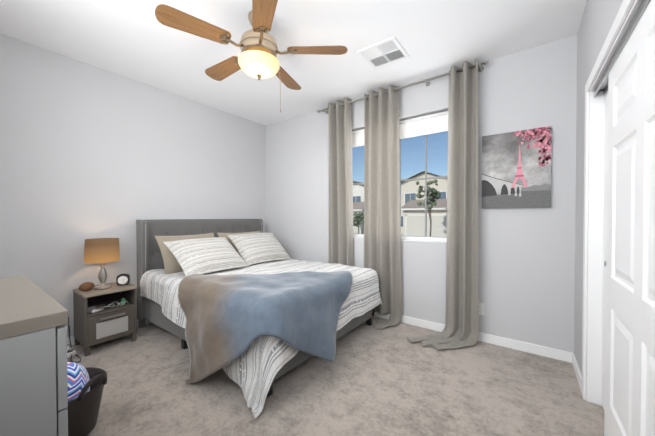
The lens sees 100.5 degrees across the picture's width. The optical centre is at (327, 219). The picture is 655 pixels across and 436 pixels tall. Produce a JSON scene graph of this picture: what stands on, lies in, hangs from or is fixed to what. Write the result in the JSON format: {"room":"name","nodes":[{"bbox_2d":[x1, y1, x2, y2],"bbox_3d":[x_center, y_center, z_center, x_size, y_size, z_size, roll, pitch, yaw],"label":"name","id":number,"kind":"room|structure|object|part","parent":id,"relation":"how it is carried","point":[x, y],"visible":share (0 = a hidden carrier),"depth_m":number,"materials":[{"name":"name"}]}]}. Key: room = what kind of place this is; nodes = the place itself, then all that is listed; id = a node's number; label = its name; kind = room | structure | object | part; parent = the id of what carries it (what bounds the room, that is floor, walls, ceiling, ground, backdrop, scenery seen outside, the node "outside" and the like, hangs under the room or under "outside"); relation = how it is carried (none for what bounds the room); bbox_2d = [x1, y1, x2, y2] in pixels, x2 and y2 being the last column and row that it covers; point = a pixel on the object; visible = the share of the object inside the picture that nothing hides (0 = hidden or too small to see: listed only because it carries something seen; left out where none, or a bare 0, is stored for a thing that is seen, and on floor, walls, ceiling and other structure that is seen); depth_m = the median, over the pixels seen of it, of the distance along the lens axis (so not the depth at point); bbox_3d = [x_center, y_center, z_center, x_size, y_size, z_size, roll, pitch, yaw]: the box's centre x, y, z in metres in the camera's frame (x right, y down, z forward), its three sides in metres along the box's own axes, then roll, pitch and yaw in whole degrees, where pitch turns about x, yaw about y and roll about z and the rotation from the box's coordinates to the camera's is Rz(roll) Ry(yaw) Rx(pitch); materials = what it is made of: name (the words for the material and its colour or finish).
{"room":"bedroom","nodes":[
{"label":"bedroom","id":0,"kind":"room"},
{"bbox_2d":[0,34,264,336],"bbox_3d":[-2.017,-0.177,3.237,0.150,2.700,3.480,0,1,36],"label":"wall","id":1,"kind":"structure","parent":0,"point":[87,151],"depth_m":2.71,"materials":[{"name":"paint"}]},
{"bbox_2d":[67,319,150,345],"bbox_3d":[-1.995,1.132,3.143,0.014,0.085,3.270,0,1,36],"label":"baseboard","id":2,"kind":"structure","parent":1,"relation":"attached to","point":[146,321],"depth_m":2.57,"materials":[{"name":"white wood"}]},
{"bbox_2d":[0,0,586,125],"bbox_3d":[-0.187,-1.560,1.793,4.790,0.100,3.630,0,1,36],"label":"ceiling","id":3,"kind":"structure","parent":0,"point":[136,40],"depth_m":2.28,"materials":[{"name":"paint"}]},
{"bbox_2d":[155,0,346,112],"bbox_3d":[-0.554,-1.179,2.072,1.213,0.668,1.266,0,1,36],"label":"ceiling fan","id":4,"kind":"object","parent":3,"relation":"hanging from","point":[257,56],"visible":1,"depth_m":1.92,"materials":[{"name":"brown wood"}]},
{"bbox_2d":[357,36,409,69],"bbox_3d":[0.513,-1.512,2.490,0.355,0.012,0.355,0,1,36],"label":"ceiling vent","id":5,"kind":"object","parent":3,"relation":"in","point":[388,51],"visible":1,"depth_m":2.47,"materials":[{"name":"white metal"}]},
{"bbox_2d":[67,316,603,435],"bbox_3d":[-0.187,1.240,1.825,4.790,0.100,3.630,0,1,36],"label":"floor","id":6,"kind":"structure","parent":0,"point":[371,380],"depth_m":1.87,"materials":[{"name":"carpet"}]},
{"bbox_2d":[0,275,67,435],"bbox_3d":[-1.057,0.713,0.696,0.692,0.980,0.465,0,1,36],"label":"chest","id":7,"kind":"object","parent":6,"relation":"on","point":[33,364],"visible":1,"depth_m":0.64,"materials":[{"name":"grey wood"}]},
{"bbox_2d":[67,317,80,362],"bbox_3d":[-2.287,1.043,2.333,0.451,0.278,0.207,0,1,36],"label":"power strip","id":8,"kind":"object","parent":6,"relation":"on","point":[71,352],"visible":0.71,"depth_m":2.38,"materials":[{"name":"white plastic"}]},
{"bbox_2d":[67,362,107,435],"bbox_3d":[-1.468,0.977,1.500,0.437,0.426,0.400,0,1,36],"label":"bucket","id":9,"kind":"object","parent":6,"relation":"on","point":[85,387],"visible":0.33,"depth_m":1.47,"materials":[{"name":"plastic"}]},
{"bbox_2d":[67,362,89,400],"bbox_3d":[-1.474,0.964,1.489,0.309,0.399,0.269,0,1,36],"label":"blanket","id":10,"kind":"object","parent":9,"relation":"on","point":[78,376],"depth_m":1.46,"materials":[{"name":"multicoloured fabric"}]},
{"bbox_2d":[73,282,136,355],"bbox_3d":[-2.122,0.915,2.614,0.404,0.530,0.398,0,1,36],"label":"nightstand","id":11,"kind":"object","parent":6,"relation":"on","point":[106,325],"visible":0.88,"depth_m":2.52,"materials":[{"name":"laminate"}]},
{"bbox_2d":[79,282,93,290],"bbox_3d":[-2.208,0.611,2.500,0.084,0.080,0.117,0,1,36],"label":"football","id":12,"kind":"object","parent":11,"relation":"on","point":[86,286],"visible":0.98,"depth_m":2.47,"materials":[{"name":"leather"}]},
{"bbox_2d":[84,238,119,289],"bbox_3d":[-2.146,0.415,2.601,0.268,0.470,0.268,0,1,36],"label":"table lamp","id":13,"kind":"object","parent":11,"relation":"on","point":[102,251],"visible":1,"depth_m":2.52,"materials":[{"name":"fabric"}]},
{"bbox_2d":[87,298,127,312],"bbox_3d":[-2.076,0.797,2.569,0.157,0.060,0.314,0,1,36],"label":"cables","id":14,"kind":"object","parent":11,"relation":"in","point":[96,308],"visible":0.98,"depth_m":2.51,"materials":[{"name":"white plastic"}]},
{"bbox_2d":[116,273,129,285],"bbox_3d":[-2.027,0.591,2.705,0.104,0.115,0.046,0,1,-26],"label":"alarm clock","id":15,"kind":"object","parent":11,"relation":"on","point":[123,279],"visible":1,"depth_m":2.69,"materials":[{"name":"plastic"}]},
{"bbox_2d":[136,219,382,417],"bbox_3d":[-0.727,0.587,2.895,2.325,1.180,1.896,0,1,36],"label":"bed","id":16,"kind":"object","parent":6,"relation":"on","point":[251,309],"visible":1,"depth_m":2.25,"materials":[{"name":"fabric"}]},
{"bbox_2d":[177,270,352,383],"bbox_3d":[-0.470,0.820,2.368,1.286,0.684,1.344,0,1,36],"label":"blanket","id":17,"kind":"object","parent":16,"relation":"on","point":[257,326],"depth_m":1.91,"materials":[{"name":"blue fabric"}]},
{"bbox_2d":[265,35,576,352],"bbox_3d":[0.899,-0.176,3.171,4.640,2.700,0.150,0,1,36],"label":"wall","id":18,"kind":"structure","parent":0,"point":[527,275],"depth_m":2.56,"materials":[{"name":"paint"}]},
{"bbox_2d":[353,237,446,242],"bbox_3d":[0.792,0.231,3.216,1.360,0.007,0.090,0,1,36],"label":"window sill","id":19,"kind":"structure","parent":18,"relation":"attached to","point":[414,240],"depth_m":3.05,"materials":[{"name":"white wood"}]},
{"bbox_2d":[353,133,447,241],"bbox_3d":[0.834,-0.467,3.264,1.360,1.400,0.050,0,1,36],"label":"window","id":20,"kind":"structure","parent":18,"relation":"in","point":[428,238],"depth_m":3.07,"materials":[{"name":"plastic"}]},
{"bbox_2d":[352,111,447,147],"bbox_3d":[0.801,-1.051,3.213,1.336,0.212,0.036,0,1,36],"label":"window shade","id":21,"kind":"object","parent":20,"relation":"attached to","point":[425,125],"visible":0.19,"depth_m":3.05,"materials":[{"name":"fabric"}]},
{"bbox_2d":[317,58,488,349],"bbox_3d":[0.597,-0.169,3.011,2.010,2.671,0.506,0,1,36],"label":"curtains","id":22,"kind":"object","parent":18,"relation":"attached to","point":[382,236],"visible":0.92,"depth_m":3.07,"materials":[{"name":"grey fabric"}]},
{"bbox_3d":[0.148,-0.176,3.529,0.430,2.668,0.199,0,1,36],"label":"panel","id":23,"kind":"part","parent":22,"relation":"part of","materials":[{"name":"fabric"}]},
{"bbox_3d":[0.564,-0.171,3.090,0.485,2.668,0.367,0,1,36],"label":"panel","id":24,"kind":"part","parent":22,"relation":"part of","materials":[{"name":"fabric"}]},
{"bbox_3d":[0.699,-1.461,3.136,2.010,0.050,0.118,0,1,36],"label":"rod","id":25,"kind":"part","parent":22,"relation":"part of","materials":[{"name":"silver metal"}]},
{"bbox_3d":[1.101,-0.164,2.611,0.603,2.671,0.452,0,1,36],"label":"panel","id":26,"kind":"part","parent":22,"relation":"part of","materials":[{"name":"fabric"}]},
{"bbox_2d":[374,312,570,361],"bbox_3d":[0.507,1.129,3.370,3.790,0.085,0.014,0,1,36],"label":"baseboard","id":27,"kind":"structure","parent":18,"relation":"attached to","point":[562,355],"depth_m":2.53,"materials":[{"name":"white wood"}]},
{"bbox_2d":[479,303,483,314],"bbox_3d":[1.486,0.865,2.656,0.072,0.116,0.008,0,1,36],"label":"electrical outlet plate","id":28,"kind":"object","parent":18,"relation":"attached to","point":[481,308],"visible":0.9,"depth_m":2.65,"materials":[{"name":"white plastic"}]},
{"bbox_2d":[482,126,551,208],"bbox_3d":[1.695,-0.453,2.472,0.515,0.690,0.034,0,1,36],"label":"picture","id":29,"kind":"object","parent":18,"relation":"attached to","point":[516,169],"visible":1,"depth_m":2.45,"materials":[{"name":"fabric"}]},
{"bbox_2d":[574,0,634,374],"bbox_3d":[1.122,-0.149,0.855,0.150,2.700,3.330,0,1,36],"label":"wall","id":30,"kind":"structure","parent":0,"point":[598,18],"depth_m":1.82,"materials":[{"name":"paint"}]},
{"bbox_2d":[570,352,581,392],"bbox_3d":[1.881,1.145,2.049,0.014,0.085,0.470,0,1,36],"label":"baseboard","id":31,"kind":"structure","parent":30,"relation":"attached to","point":[573,360],"depth_m":2.05,"materials":[{"name":"white wood"}]},
{"bbox_2d":[601,91,607,408],"bbox_3d":[1.463,0.197,1.305,0.035,1.973,1.040,0,1,36],"label":"closet door","id":32,"kind":"structure","parent":30,"relation":"in","point":[604,250],"depth_m":1.70,"materials":[{"name":"white wood"}]},
{"bbox_2d":[582,0,642,404],"bbox_3d":[1.163,0.153,0.927,0.164,2.095,2.160,0,1,36],"label":"trim","id":33,"kind":"structure","parent":30,"relation":"attached to","point":[594,143],"depth_m":1.76,"materials":[{"name":"white wood"}]},
{"bbox_2d":[594,0,649,97],"bbox_3d":[1.161,-0.798,0.918,0.094,0.040,2.006,0,1,36],"label":"track rail","id":34,"kind":"object","parent":30,"relation":"attached to","point":[602,84],"visible":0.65,"depth_m":1.27,"materials":[{"name":"metal"}]},
{"bbox_2d":[604,0,654,435],"bbox_3d":[1.216,0.200,1.044,0.035,1.973,1.040,0,1,36],"label":"closet door","id":35,"kind":"structure","parent":30,"relation":"in","point":[629,408],"depth_m":1.13,"materials":[{"name":"white wood"}]},
{"label":"outside","id":36,"kind":"structure","parent":0,"visible":0},
{"bbox_3d":[25.447,1.487,57.758,140.000,0.200,116.050,0,1,36],"label":"street","id":37,"kind":"object","parent":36,"visible":0},
{"bbox_2d":[353,181,363,233],"bbox_3d":[4.274,-2.116,40.903,9.300,7.400,12.870,0,1,36],"label":"house","id":38,"kind":"structure","parent":37,"relation":"on","point":[358,195],"depth_m":36.84,"materials":[{"name":"paint"}]},
{"bbox_2d":[353,212,363,233],"bbox_3d":[3.658,0.364,32.260,2.442,2.649,2.080,0,1,36],"label":"tree","id":39,"kind":"object","parent":37,"relation":"on","point":[358,217],"depth_m":31.89,"materials":[{"name":"green plant"}]},
{"bbox_2d":[401,171,446,236],"bbox_3d":[13.080,-2.042,34.480,9.300,7.400,12.870,0,1,36],"label":"house","id":40,"kind":"structure","parent":37,"relation":"on","point":[413,216],"depth_m":29.91,"materials":[{"name":"paint"}]},
{"bbox_2d":[416,179,440,236],"bbox_3d":[9.371,-0.967,25.525,2.102,5.464,3.069,0,1,36],"label":"tree","id":41,"kind":"object","parent":37,"relation":"on","point":[433,197],"depth_m":25.47,"materials":[{"name":"green plant"}]}
]}

